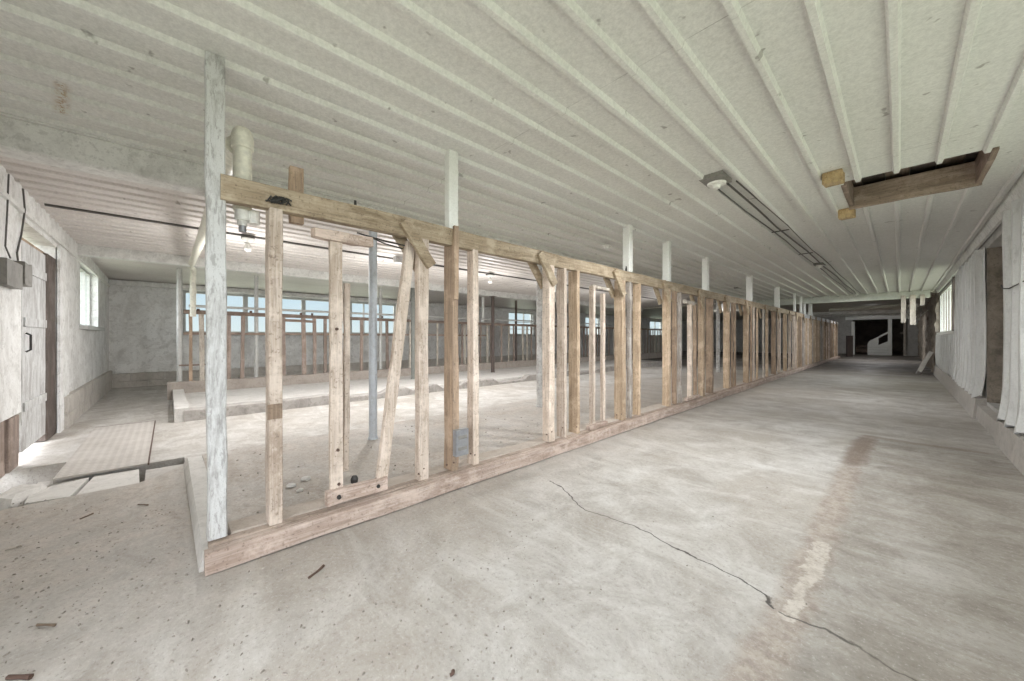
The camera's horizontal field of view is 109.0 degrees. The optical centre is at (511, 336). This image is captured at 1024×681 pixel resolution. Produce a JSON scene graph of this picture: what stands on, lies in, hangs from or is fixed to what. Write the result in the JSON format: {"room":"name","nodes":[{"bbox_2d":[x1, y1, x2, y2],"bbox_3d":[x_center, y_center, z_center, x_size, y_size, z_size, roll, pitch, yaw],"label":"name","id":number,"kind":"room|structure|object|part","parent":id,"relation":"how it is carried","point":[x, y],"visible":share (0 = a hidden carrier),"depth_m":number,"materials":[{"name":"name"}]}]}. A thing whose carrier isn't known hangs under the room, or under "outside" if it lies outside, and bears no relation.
{"room":"farm building","nodes":[
{"label":"farm building","id":0,"kind":"room"},
{"bbox_2d":[0,165,108,432],"bbox_3d":[-5.011,-0.060,3.619,0.280,3.120,14.860,0,0,-43],"label":"wall","id":1,"kind":"structure","parent":0,"point":[82,355],"depth_m":4.76,"materials":[{"name":"white paint"}]},
{"bbox_2d":[0,414,18,478],"bbox_3d":[-4.594,0.995,3.267,0.104,0.490,0.652,0,0,-43],"label":"plinth","id":2,"kind":"object","parent":1,"relation":"attached to","point":[9,428],"visible":0.92,"depth_m":3.32,"materials":[{"name":"brown wood"}]},
{"bbox_2d":[0,174,31,289],"bbox_3d":[-4.559,-0.944,3.352,0.088,0.997,0.730,0,0,-43],"label":"junction box","id":3,"kind":"object","parent":1,"relation":"attached to","point":[17,274],"visible":0.98,"depth_m":3.27,"materials":[{"name":"grey metal"}]},
{"bbox_2d":[16,238,55,452],"bbox_3d":[-5.451,0.040,4.114,0.281,2.400,1.577,0,0,-43],"label":"door","id":4,"kind":"structure","parent":1,"relation":"in","point":[37,416],"depth_m":4.06,"materials":[{"name":"white painted wood"},{"name":"dark iron"}]},
{"bbox_3d":[-4.898,0.055,3.699,0.044,0.205,0.018,0,0,-43],"label":"handle","id":5,"kind":"part","parent":4,"relation":"part of","materials":[{"name":"black metal"}]},
{"bbox_2d":[64,370,111,428],"bbox_3d":[-7.916,1.040,6.900,0.084,0.452,5.392,0,0,-43],"label":"baseboard","id":6,"kind":"structure","parent":1,"relation":"attached to","point":[80,400],"depth_m":6.00,"materials":[{"name":"beige wood"}]},
{"bbox_2d":[79,266,104,330],"bbox_3d":[-7.856,-0.715,6.731,0.280,1.170,2.250,0,0,-43],"label":"window","id":7,"kind":"structure","parent":1,"relation":"in","point":[84,291],"depth_m":7.04,"materials":[{"name":"clear glass"}]},
{"bbox_3d":[-7.928,-0.740,6.662,0.080,1.120,2.130,0,0,-43],"label":"frame","id":8,"kind":"part","parent":7,"relation":"part of","materials":[{"name":"white wood"}]},
{"bbox_3d":[-7.841,-0.161,6.744,0.240,0.062,2.250,0,0,-43],"label":"sill","id":9,"kind":"part","parent":7,"relation":"part of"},
{"bbox_2d":[109,285,686,381],"bbox_3d":[6.417,-0.060,24.331,45.310,3.120,0.250,0,0,-43],"label":"wall","id":10,"kind":"structure","parent":0,"point":[142,320],"depth_m":9.98,"materials":[{"name":"grey concrete"}]},
{"bbox_2d":[0,187,568,314],"bbox_3d":[0.062,-1.310,12.003,18.660,0.180,9.000,0,0,-43],"label":"trim","id":11,"kind":"structure","parent":10,"relation":"attached to","point":[3,194],"depth_m":9.36,"materials":[{"name":"white wood"}]},
{"bbox_2d":[182,290,394,335],"bbox_3d":[-6.651,-0.655,11.908,6.190,1.210,0.280,0,0,-43],"label":"window","id":12,"kind":"structure","parent":10,"relation":"in","point":[245,297],"depth_m":11.62,"materials":[{"name":"clear glass"}]},
{"bbox_2d":[112,353,568,387],"bbox_3d":[-3.203,1.085,15.080,17.992,0.362,0.084,0,0,-43],"label":"baseboard","id":13,"kind":"structure","parent":10,"relation":"attached to","point":[147,378],"depth_m":10.55,"materials":[{"name":"brown wood"}]},
{"bbox_2d":[509,312,534,335],"bbox_3d":[0.458,-0.655,18.595,1.870,1.210,0.280,0,0,-43],"label":"window","id":14,"kind":"structure","parent":10,"relation":"in","point":[523,322],"depth_m":18.83,"materials":[{"name":"clear glass"}]},
{"bbox_2d":[585,317,599,335],"bbox_3d":[5.065,-0.655,22.929,1.720,1.210,0.280,0,0,-43],"label":"window","id":15,"kind":"structure","parent":10,"relation":"in","point":[586,317],"depth_m":23.48,"materials":[{"name":"clear glass"}]},
{"bbox_2d":[650,321,661,335],"bbox_3d":[11.402,-0.655,28.890,2.320,1.210,0.280,0,0,-43],"label":"window","id":16,"kind":"structure","parent":10,"relation":"in","point":[650,321],"depth_m":29.44,"materials":[{"name":"clear glass"}]},
{"bbox_2d":[0,350,1023,680],"bbox_3d":[11.404,1.478,18.993,45.360,0.645,14.960,0,0,-43],"label":"floor","id":17,"kind":"structure","parent":0,"point":[862,422],"depth_m":1.98,"materials":[{"name":"concrete"}]},
{"bbox_2d":[5,673,33,679],"bbox_3d":[-1.725,1.190,1.279,0.082,0.019,0.018,0,0,1],"label":"twig","id":18,"kind":"object","parent":17,"relation":"on","point":[10,676],"visible":1,"depth_m":1.27,"materials":[{"name":"wood"}]},
{"bbox_2d":[0,484,47,509],"bbox_3d":[-4.030,1.385,2.991,0.312,0.271,0.575,0,0,-43],"label":"lump","id":19,"kind":"object","parent":17,"relation":"on","point":[19,494],"visible":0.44,"depth_m":2.92,"materials":[{"name":"beige concrete"}]},
{"bbox_2d":[35,623,56,626],"bbox_3d":[-1.933,1.194,1.514,0.079,0.012,0.011,0,0,2],"label":"twig","id":20,"kind":"object","parent":17,"relation":"on","point":[37,624],"visible":1,"depth_m":1.51,"materials":[{"name":"brown wood"}]},
{"bbox_2d":[24,478,88,505],"bbox_3d":[-3.870,1.325,3.106,0.337,0.130,0.844,0,0,-43],"label":"concrete slab","id":21,"kind":"object","parent":17,"relation":"on","point":[68,488],"visible":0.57,"depth_m":3.01,"materials":[{"name":"concrete"}]},
{"bbox_2d":[53,420,155,480],"bbox_3d":[-4.613,1.238,4.269,0.591,0.021,2.480,0,0,-43],"label":"cover plate","id":22,"kind":"object","parent":17,"relation":"on","point":[121,446],"visible":1,"depth_m":3.96,"materials":[{"name":"metal"}]},
{"bbox_2d":[76,469,138,494],"bbox_3d":[-3.531,1.302,3.225,0.358,0.095,0.579,0,0,-43],"label":"concrete slab","id":23,"kind":"object","parent":17,"relation":"on","point":[117,479],"visible":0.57,"depth_m":3.20,"materials":[{"name":"concrete"}]},
{"bbox_2d":[145,464,182,479],"bbox_3d":[-3.203,1.282,3.373,0.268,0.105,0.448,0,0,-43],"label":"concrete slab","id":24,"kind":"object","parent":17,"relation":"on","point":[150,473],"visible":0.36,"depth_m":3.39,"materials":[{"name":"concrete"}]},
{"bbox_2d":[183,456,207,572],"bbox_3d":[-2.298,1.150,2.688,0.135,0.100,2.175,0,0,-43],"label":"kerb","id":25,"kind":"object","parent":17,"relation":"on","point":[195,471],"visible":0.71,"depth_m":2.52,"materials":[{"name":"concrete"}]},
{"bbox_2d":[286,483,295,487],"bbox_3d":[-1.703,1.144,2.812,0.068,0.035,0.055,0,0,-43],"label":"rubble","id":26,"kind":"object","parent":17,"relation":"on","point":[289,485],"visible":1,"depth_m":2.80,"materials":[{"name":"stone"}]},
{"bbox_2d":[300,476,310,480],"bbox_3d":[-1.667,1.144,2.946,0.078,0.037,0.064,0,0,-43],"label":"rubble","id":27,"kind":"object","parent":17,"relation":"on","point":[305,478],"visible":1,"depth_m":2.93,"materials":[{"name":"stone"}]},
{"bbox_2d":[308,564,324,578],"bbox_3d":[-0.993,1.193,1.856,0.018,0.014,0.100,0,0,15],"label":"twig","id":28,"kind":"object","parent":17,"relation":"on","point":[323,565],"visible":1,"depth_m":1.85,"materials":[{"name":"wood"}]},
{"bbox_2d":[368,231,377,439],"bbox_3d":[-1.578,-0.048,4.144,0.144,2.405,0.144,0,0,-43],"label":"column","id":29,"kind":"structure","parent":17,"relation":"on","point":[373,250],"depth_m":4.11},
{"bbox_2d":[167,351,682,422],"bbox_3d":[3.140,1.103,14.891,25.020,0.395,2.952,0,0,-43],"label":"manger","id":30,"kind":"object","parent":17,"relation":"on","point":[245,396],"visible":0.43,"depth_m":8.24,"materials":[{"name":"concrete"}]},
{"bbox_2d":[411,288,414,378],"bbox_3d":[-2.683,-0.089,9.901,0.176,2.458,0.176,0,0,-43],"label":"column","id":31,"kind":"structure","parent":30,"relation":"on","point":[412,289],"depth_m":9.85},
{"bbox_2d":[177,268,671,381],"bbox_3d":[2.262,-0.235,15.924,24.883,2.330,0.173,0,0,-43],"label":"frame","id":32,"kind":"object","parent":30,"relation":"on","point":[201,313],"visible":0.6,"depth_m":9.07,"materials":[{"name":"brown wood"}]},
{"bbox_3d":[-6.796,-0.235,7.460,0.090,2.330,0.090,0,0,-43],"label":"pipe post","id":33,"kind":"part","parent":32,"relation":"part of","materials":[{"name":"grey metal"}]},
{"bbox_3d":[-6.522,0.579,7.663,0.700,0.037,0.032,0,0,-44],"label":"rail","id":34,"kind":"part","parent":32,"relation":"part of","materials":[{"name":"brown wood"}]},
{"bbox_2d":[188,136,232,316],"bbox_3d":[-4.127,-0.927,4.840,0.154,1.014,7.389,0,0,-43],"label":"pipe","id":35,"kind":"object","parent":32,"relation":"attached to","point":[199,243],"visible":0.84,"depth_m":4.80,"materials":[{"name":"beige plastic"}]},
{"bbox_2d":[226,125,259,232],"bbox_3d":[-1.579,-0.911,2.098,0.216,0.605,0.110,0,0,-43],"label":"pipe","id":36,"kind":"object","parent":35,"relation":"attached to","point":[242,140],"visible":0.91,"depth_m":2.08,"materials":[{"name":"beige plastic"}]},
{"bbox_3d":[-5.850,-0.235,8.350,0.080,2.330,0.080,0,0,-43],"label":"pipe post","id":37,"kind":"part","parent":32,"relation":"part of","materials":[{"name":"grey metal"}]},
{"bbox_3d":[-3.833,-0.064,10.219,7.980,0.073,0.048,0,0,-43],"label":"rail","id":38,"kind":"part","parent":32,"relation":"part of","materials":[{"name":"brown wood"}]},
{"bbox_3d":[-3.820,-0.492,10.204,7.981,0.144,0.058,0,0,-43],"label":"rail","id":39,"kind":"part","parent":32,"relation":"part of","materials":[{"name":"brown wood"}]},
{"bbox_3d":[-3.728,-0.235,10.346,0.090,2.330,0.090,0,0,-43],"label":"pipe post","id":40,"kind":"part","parent":32,"relation":"part of","materials":[{"name":"grey metal"}]},
{"bbox_3d":[-1.024,-0.910,12.889,0.090,0.980,0.090,0,0,-43],"label":"pipe post","id":41,"kind":"part","parent":32,"relation":"part of","materials":[{"name":"grey metal"}]},
{"bbox_3d":[0.153,-0.235,13.997,0.090,2.330,0.090,0,0,-43],"label":"pipe post","id":42,"kind":"part","parent":32,"relation":"part of","materials":[{"name":"grey metal"}]},
{"bbox_3d":[5.205,-0.450,18.694,16.800,0.111,0.062,0,0,-43],"label":"rail","id":43,"kind":"part","parent":32,"relation":"part of","materials":[{"name":"brown wood"}]},
{"bbox_2d":[489,296,496,371],"bbox_3d":[-0.622,-0.089,11.840,0.176,2.458,0.176,0,0,-43],"label":"column","id":44,"kind":"structure","parent":30,"relation":"on","point":[492,297],"depth_m":11.79,"materials":[{"name":"grey metal"}]},
{"bbox_2d":[449,669,454,676],"bbox_3d":[-0.211,1.193,1.296,0.024,0.014,0.016,0,0,-34],"label":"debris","id":45,"kind":"object","parent":17,"relation":"on","point":[452,673],"visible":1,"depth_m":1.29,"materials":[{"name":"wood"}]},
{"bbox_2d":[0,411,980,680],"bbox_3d":[0.422,1.172,3.144,6.560,0.057,4.877,0,0,-43],"label":"debris","id":46,"kind":"object","parent":17,"relation":"on","point":[530,597],"visible":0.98,"depth_m":1.64,"materials":[{"name":"stone"}]},
{"bbox_2d":[204,165,839,576],"bbox_3d":[8.664,0.090,11.611,28.268,2.262,0.318,0,0,-43],"label":"frame","id":47,"kind":"object","parent":17,"relation":"on","point":[814,339],"visible":0.99,"depth_m":3.02,"materials":[{"name":"brown wood"}]},
{"bbox_2d":[204,50,227,540],"bbox_3d":[-1.591,-0.213,1.961,0.095,2.566,0.093,0,0,-43],"label":"support post","id":48,"kind":"object","parent":47,"relation":"on","point":[214,65],"visible":0.98,"depth_m":1.93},
{"bbox_3d":[-0.916,-0.672,2.567,0.340,0.064,0.016,0,0,-41],"label":"iron rod","id":49,"kind":"part","parent":47,"relation":"part of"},
{"bbox_2d":[445,149,457,228],"bbox_3d":[-0.491,-1.185,2.962,0.092,0.628,0.069,0,0,-43],"label":"stub","id":50,"kind":"object","parent":47,"relation":"on","point":[451,157],"visible":0.89,"depth_m":2.93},
{"bbox_2d":[453,427,468,456],"bbox_3d":[-0.412,0.850,2.954,0.123,0.210,0.053,0,0,-43],"label":"outlet box","id":51,"kind":"object","parent":47,"relation":"attached to","point":[461,435],"visible":1,"depth_m":2.93,"materials":[{"name":"grey metal"}]},
{"bbox_2d":[458,434,466,439],"bbox_3d":[-0.395,0.805,2.935,0.087,0.028,0.003,0,0,-43],"label":"socket","id":52,"kind":"object","parent":51,"relation":"attached to","point":[460,436],"depth_m":2.93,"materials":[{"name":"white plastic"}]},
{"bbox_2d":[458,446,466,450],"bbox_3d":[-0.395,0.895,2.935,0.087,0.028,0.003,0,0,-43],"label":"socket","id":53,"kind":"object","parent":51,"relation":"attached to","point":[460,448],"depth_m":2.93,"materials":[{"name":"white plastic"}]},
{"bbox_3d":[4.663,-0.801,7.813,17.100,0.148,0.079,0,0,-43],"label":"rail","id":54,"kind":"part","parent":47,"relation":"part of","materials":[{"name":"brown wood"}]},
{"bbox_3d":[8.701,1.117,11.584,28.250,0.092,0.082,0,0,-43],"label":"sole plate","id":55,"kind":"part","parent":47,"relation":"part of","materials":[{"name":"brown wood"}]},
{"bbox_2d":[623,224,632,271],"bbox_3d":[1.558,-1.185,4.915,0.091,0.628,0.105,0,0,-43],"label":"stub","id":56,"kind":"object","parent":47,"relation":"on","point":[627,231],"visible":0.91,"depth_m":4.88,"materials":[{"name":"white wood"}]},
{"bbox_2d":[662,241,670,281],"bbox_3d":[2.433,-1.185,5.737,0.092,0.628,0.104,0,0,-43],"label":"stub","id":57,"kind":"object","parent":47,"relation":"on","point":[666,267],"visible":0.88,"depth_m":5.71,"materials":[{"name":"white wood"}]},
{"bbox_2d":[702,257,708,290],"bbox_3d":[3.647,-1.185,6.878,0.092,0.628,0.103,0,0,-43],"label":"stub","id":58,"kind":"object","parent":47,"relation":"on","point":[705,262],"visible":0.88,"depth_m":6.84,"materials":[{"name":"white wood"}]},
{"bbox_2d":[746,275,752,300],"bbox_3d":[5.793,-1.185,8.909,0.092,0.628,0.121,0,0,-43],"label":"stub","id":59,"kind":"object","parent":47,"relation":"on","point":[749,280],"visible":0.89,"depth_m":8.88,"materials":[{"name":"white wood"}]},
{"bbox_2d":[774,287,779,307],"bbox_3d":[7.925,-1.185,10.915,0.091,0.628,0.121,0,0,-43],"label":"stub","id":60,"kind":"object","parent":47,"relation":"on","point":[776,290],"visible":0.89,"depth_m":10.88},
{"bbox_2d":[793,293,795,311],"bbox_3d":[9.750,-1.185,12.592,0.092,0.628,0.064,0,0,-43],"label":"stub","id":61,"kind":"object","parent":47,"relation":"on","point":[794,294],"visible":0.92,"depth_m":12.56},
{"bbox_2d":[800,296,801,312],"bbox_3d":[10.613,-1.185,13.407,0.092,0.628,0.070,0,0,-43],"label":"stub","id":62,"kind":"object","parent":47,"relation":"on","point":[800,296],"visible":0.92,"depth_m":13.37,"materials":[{"name":"white wood"}]},
{"bbox_2d":[808,304,811,315],"bbox_3d":[12.256,-1.155,14.989,0.091,0.568,0.122,0,0,-43],"label":"stub","id":63,"kind":"object","parent":47,"relation":"on","point":[809,305],"visible":0.7,"depth_m":14.96,"materials":[{"name":"white wood"}]},
{"bbox_3d":[14.934,-0.801,17.473,11.100,0.148,0.078,0,0,-43],"label":"rail","id":64,"kind":"part","parent":47,"relation":"part of","materials":[{"name":"brown wood"}]},
{"bbox_2d":[536,264,541,406],"bbox_3d":[0.457,-0.048,6.058,0.160,2.405,0.160,0,0,-43],"label":"column","id":65,"kind":"structure","parent":17,"relation":"on","point":[539,291],"depth_m":6.01,"materials":[{"name":"grey metal"}]},
{"bbox_2d":[716,301,719,371],"bbox_3d":[6.773,-0.048,12.000,0.176,2.405,0.176,0,0,-43],"label":"column","id":66,"kind":"structure","parent":17,"relation":"on","point":[717,308],"depth_m":11.96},
{"bbox_2d":[846,336,852,356],"bbox_3d":[20.757,0.557,22.448,0.332,1.285,0.340,0,0,-43],"label":"drum","id":67,"kind":"object","parent":17,"relation":"on","point":[849,339],"visible":1,"depth_m":22.33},
{"bbox_2d":[851,322,854,354],"bbox_3d":[23.398,0.075,25.040,0.127,2.250,0.176,0,0,-43],"label":"post","id":68,"kind":"object","parent":17,"relation":"on","point":[852,323],"visible":0.74,"depth_m":24.98,"materials":[{"name":"grey wood"}]},
{"bbox_2d":[856,345,866,352],"bbox_3d":[24.948,0.851,26.021,0.306,0.503,0.618,0,0,-43],"label":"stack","id":69,"kind":"object","parent":17,"relation":"on","point":[862,350],"visible":0.87,"depth_m":25.93,"materials":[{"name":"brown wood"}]},
{"bbox_2d":[867,331,888,354],"bbox_3d":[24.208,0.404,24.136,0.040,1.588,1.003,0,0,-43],"label":"stair","id":70,"kind":"structure","parent":17,"relation":"on","point":[873,345],"depth_m":24.14,"materials":[{"name":"grey concrete"}]},
{"bbox_3d":[24.208,0.140,24.136,0.040,1.061,1.003,0,0,-43],"label":"sloping rail","id":71,"kind":"part","parent":70,"relation":"part of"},
{"bbox_2d":[888,319,891,354],"bbox_3d":[24.639,0.018,23.793,0.104,2.365,0.193,0,0,-43],"label":"post","id":72,"kind":"object","parent":17,"relation":"on","point":[889,320],"visible":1,"depth_m":23.74,"materials":[{"name":"grey wood"}]},
{"bbox_2d":[900,323,906,355],"bbox_3d":[25.013,0.000,23.324,0.107,2.400,0.300,0,0,-43],"label":"post","id":73,"kind":"object","parent":17,"relation":"on","point":[904,332],"visible":0.92,"depth_m":23.25,"materials":[{"name":"grey wood"}]},
{"bbox_2d":[915,351,933,373],"bbox_3d":[13.369,0.860,11.840,0.721,0.810,0.266,0,0,-10],"label":"leaning slab","id":74,"kind":"object","parent":17,"relation":"on","point":[929,354],"visible":0.95,"depth_m":11.74,"materials":[{"name":"wood"}]},
{"bbox_2d":[0,0,1023,320],"bbox_3d":[11.582,-1.475,19.023,45.060,0.130,14.560,0,0,-43],"label":"ceiling","id":75,"kind":"structure","parent":0,"point":[570,124],"depth_m":2.52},
{"bbox_2d":[78,244,641,310],"bbox_3d":[-0.212,-1.410,12.295,18.660,0.190,0.170,0,0,-43],"label":"beam","id":76,"kind":"structure","parent":75,"relation":"attached to","point":[84,250],"depth_m":7.37,"materials":[{"name":"wood"}]},
{"bbox_2d":[44,203,683,303],"bbox_3d":[1.192,-1.469,10.044,17.500,0.040,0.059,0,0,-43],"label":"conduit","id":77,"kind":"object","parent":75,"relation":"attached to","point":[45,204],"visible":0.56,"depth_m":5.14,"materials":[{"name":"black metal"}]},
{"bbox_2d":[241,235,254,251],"bbox_3d":[-3.842,-1.349,5.310,0.153,0.212,0.155,0,0,-43],"label":"bulb","id":78,"kind":"object","parent":77,"relation":"hanging from","point":[248,240],"visible":1,"depth_m":5.27,"materials":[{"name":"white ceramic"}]},
{"bbox_2d":[241,237,253,243],"bbox_3d":[-3.842,-1.399,5.310,0.153,0.062,0.155,0,0,-43],"label":"socket","id":79,"kind":"object","parent":78,"relation":"attached to","point":[248,240],"depth_m":5.27,"materials":[{"name":"white ceramic"}]},
{"bbox_3d":[-3.842,-1.305,5.310,0.095,0.125,0.095,0,0,-43],"label":"bulb","id":80,"kind":"part","parent":78,"relation":"part of","materials":[{"name":"white glass"}]},
{"bbox_2d":[486,273,494,282],"bbox_3d":[-0.506,-1.349,8.448,0.153,0.212,0.155,0,0,-43],"label":"holder","id":81,"kind":"object","parent":77,"relation":"hanging from","point":[489,275],"visible":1,"depth_m":8.40,"materials":[{"name":"white ceramic"}]},
{"bbox_2d":[0,112,755,301],"bbox_3d":[3.182,-1.376,8.687,18.660,0.260,0.234,0,0,-43],"label":"beam","id":82,"kind":"structure","parent":75,"relation":"attached to","point":[20,138],"depth_m":2.76,"materials":[{"name":"wood"}]},
{"bbox_2d":[393,256,402,263],"bbox_3d":[-2.074,-1.414,6.699,0.184,0.112,0.132,0,0,-43],"label":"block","id":83,"kind":"object","parent":75,"relation":"attached to","point":[397,259],"visible":0.74,"depth_m":6.65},
{"bbox_2d":[699,170,731,189],"bbox_3d":[1.916,-1.453,3.436,0.260,0.094,0.200,0,0,-43],"label":"lamp","id":84,"kind":"object","parent":75,"relation":"attached to","point":[715,180],"visible":1,"depth_m":3.39,"materials":[{"name":"white ceramic"}]},
{"bbox_2d":[707,180,726,189],"bbox_3d":[1.938,-1.436,3.457,0.164,0.060,0.164,0,0,-43],"label":"socket","id":85,"kind":"object","parent":84,"relation":"attached to","point":[715,184],"depth_m":3.43,"materials":[{"name":"white ceramic"}]},
{"bbox_2d":[718,180,859,293],"bbox_3d":[6.829,-1.470,7.920,13.003,0.020,0.257,0,0,-43],"label":"conduit","id":86,"kind":"object","parent":75,"relation":"attached to","point":[728,184],"visible":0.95,"depth_m":4.83,"materials":[{"name":"grey metal"}]},
{"bbox_2d":[813,262,825,267],"bbox_3d":[6.278,-1.456,7.444,0.234,0.087,0.180,0,0,-43],"label":"holder","id":87,"kind":"object","parent":86,"relation":"attached to","point":[819,265],"visible":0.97,"depth_m":7.40,"materials":[{"name":"white ceramic"}]},
{"bbox_2d":[822,168,844,187],"bbox_3d":[2.931,-1.446,3.327,0.110,0.105,0.143,0,0,-38],"label":"wood block","id":88,"kind":"object","parent":75,"relation":"attached to","point":[836,177],"visible":1,"depth_m":3.30,"materials":[{"name":"beige wood"}]},
{"bbox_2d":[756,290,929,305],"bbox_3d":[11.727,-1.380,13.366,0.240,0.240,4.720,0,0,-43],"label":"beam","id":89,"kind":"structure","parent":75,"relation":"attached to","point":[891,295],"depth_m":12.92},
{"bbox_2d":[838,208,855,219],"bbox_3d":[3.931,-1.444,4.286,0.110,0.109,0.140,0,0,-38],"label":"wood block","id":90,"kind":"object","parent":75,"relation":"attached to","point":[843,214],"visible":0.88,"depth_m":4.25,"materials":[{"name":"beige wood"}]},
{"bbox_2d":[802,309,909,316],"bbox_3d":[20.140,-1.355,21.280,3.667,0.178,4.600,0,0,-43],"label":"beam","id":91,"kind":"structure","parent":75,"relation":"attached to","point":[890,311],"depth_m":20.95,"materials":[{"name":"grey wood"}]},
{"bbox_2d":[829,303,909,311],"bbox_3d":[15.935,-1.296,16.355,0.185,0.249,2.725,0,0,-35],"label":"pipe","id":92,"kind":"object","parent":75,"relation":"attached to","point":[907,304],"visible":0.83,"depth_m":16.30,"materials":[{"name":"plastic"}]},
{"bbox_2d":[841,146,999,209],"bbox_3d":[3.866,-1.627,3.538,1.460,0.326,1.103,0,0,-43],"label":"ceiling hatch","id":93,"kind":"object","parent":75,"relation":"attached to","point":[968,170],"visible":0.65,"depth_m":3.78,"materials":[{"name":"brown wood"}]},
{"bbox_2d":[692,315,918,355],"bbox_3d":[20.999,-0.100,27.882,0.200,2.800,14.560,0,0,-43],"label":"wall","id":94,"kind":"structure","parent":0,"point":[844,326],"depth_m":28.05,"materials":[{"name":"grey concrete"}]},
{"bbox_2d":[845,315,909,319],"bbox_3d":[24.210,-1.285,24.251,0.100,0.230,3.050,0,0,-43],"label":"trim","id":95,"kind":"structure","parent":94,"relation":"attached to","point":[890,316],"depth_m":24.30,"materials":[{"name":"grey wood"}]},
{"bbox_2d":[853,319,902,351],"bbox_3d":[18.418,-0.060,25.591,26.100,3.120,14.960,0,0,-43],"label":"doorway","id":96,"kind":"structure","parent":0,"point":[865,330],"depth_m":30.71,"materials":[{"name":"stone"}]},
{"bbox_2d":[917,291,951,371],"bbox_3d":[19.767,-0.080,17.080,16.400,2.760,0.793,0,0,-43],"label":"stone wall","id":97,"kind":"structure","parent":0,"point":[928,325],"depth_m":13.23,"materials":[{"name":"grey stone"}]},
{"bbox_2d":[901,295,905,322],"bbox_3d":[12.838,-0.914,11.972,0.034,0.892,0.116,0,0,-43],"label":"board","id":98,"kind":"object","parent":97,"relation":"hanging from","point":[903,298],"visible":1,"depth_m":11.96,"materials":[{"name":"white wood"}]},
{"bbox_2d":[910,295,915,324],"bbox_3d":[12.980,-0.878,11.822,0.036,0.964,0.135,0,0,-43],"label":"board","id":99,"kind":"object","parent":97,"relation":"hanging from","point":[912,297],"visible":1,"depth_m":11.81,"materials":[{"name":"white wood"}]},
{"bbox_2d":[906,303,927,320],"bbox_3d":[14.550,-0.923,13.145,1.525,0.834,0.570,0,0,-43],"label":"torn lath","id":100,"kind":"object","parent":97,"relation":"attached to","point":[917,304],"visible":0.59,"depth_m":13.08,"materials":[{"name":"grey wood"}]},
{"bbox_2d":[920,294,924,304],"bbox_3d":[13.123,-1.186,11.671,0.035,0.349,0.102,0,0,-43],"label":"board","id":101,"kind":"object","parent":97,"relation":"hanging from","point":[922,296],"visible":1,"depth_m":11.66,"materials":[{"name":"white wood"}]},
{"bbox_2d":[939,223,1001,413],"bbox_3d":[6.873,-0.060,4.873,19.310,3.120,0.600,0,0,-43],"label":"wall","id":102,"kind":"structure","parent":0,"point":[995,239],"depth_m":5.24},
{"bbox_2d":[935,334,953,377],"bbox_3d":[11.444,0.425,9.653,5.900,0.989,0.093,0,0,-43],"label":"metal sheet","id":103,"kind":"object","parent":102,"relation":"attached to","point":[944,345],"visible":0.84,"depth_m":9.21,"materials":[{"name":"grey metal"}]},
{"bbox_2d":[936,277,954,334],"bbox_3d":[11.491,-0.715,9.641,5.970,1.290,0.102,0,0,-43],"label":"window","id":104,"kind":"structure","parent":102,"relation":"in","point":[952,283],"depth_m":9.96,"materials":[{"name":"clear glass"}]},
{"bbox_3d":[11.486,-0.101,9.645,5.970,0.062,0.090,0,0,-43],"label":"sill","id":105,"kind":"part","parent":104,"relation":"part of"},
{"bbox_3d":[11.517,-0.740,9.613,5.850,1.240,0.025,0,0,-43],"label":"frame","id":106,"kind":"part","parent":104,"relation":"part of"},
{"bbox_3d":[10.038,-0.745,8.276,0.125,1.230,0.074,0,0,-43],"label":"post","id":107,"kind":"part","parent":104,"relation":"part of","materials":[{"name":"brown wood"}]},
{"bbox_2d":[952,247,985,397],"bbox_3d":[8.053,-0.191,6.487,3.380,2.219,0.127,0,0,-43],"label":"curtain","id":108,"kind":"object","parent":102,"relation":"attached to","point":[969,371],"visible":1,"depth_m":5.78,"materials":[{"name":"white fabric"}]},
{"bbox_2d":[933,365,1023,475],"bbox_3d":[6.699,1.058,5.211,18.900,0.325,0.130,0,0,-43],"label":"baseboard","id":109,"kind":"structure","parent":102,"relation":"attached to","point":[1010,444],"depth_m":4.65,"materials":[{"name":"concrete"}]},
{"bbox_2d":[936,172,1023,292],"bbox_3d":[6.575,-1.440,5.080,18.660,0.120,0.070,0,0,-43],"label":"trim","id":110,"kind":"structure","parent":102,"relation":"attached to","point":[995,219],"depth_m":4.84,"materials":[{"name":"white wood"}]},
{"bbox_2d":[997,189,1023,433],"bbox_3d":[5.143,-0.220,3.742,1.380,2.320,0.127,0,0,-43],"label":"curtain","id":111,"kind":"object","parent":102,"relation":"attached to","point":[1011,409],"visible":1,"depth_m":3.69,"materials":[{"name":"white fabric"}]},
{"bbox_2d":[987,247,1002,402],"bbox_3d":[7.006,-0.170,5.080,0.073,2.220,0.480,0,0,-43],"label":"wall niche","id":112,"kind":"object","parent":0,"point":[994,255],"visible":0.37,"depth_m":5.20,"materials":[{"name":"wood"}]}
]}

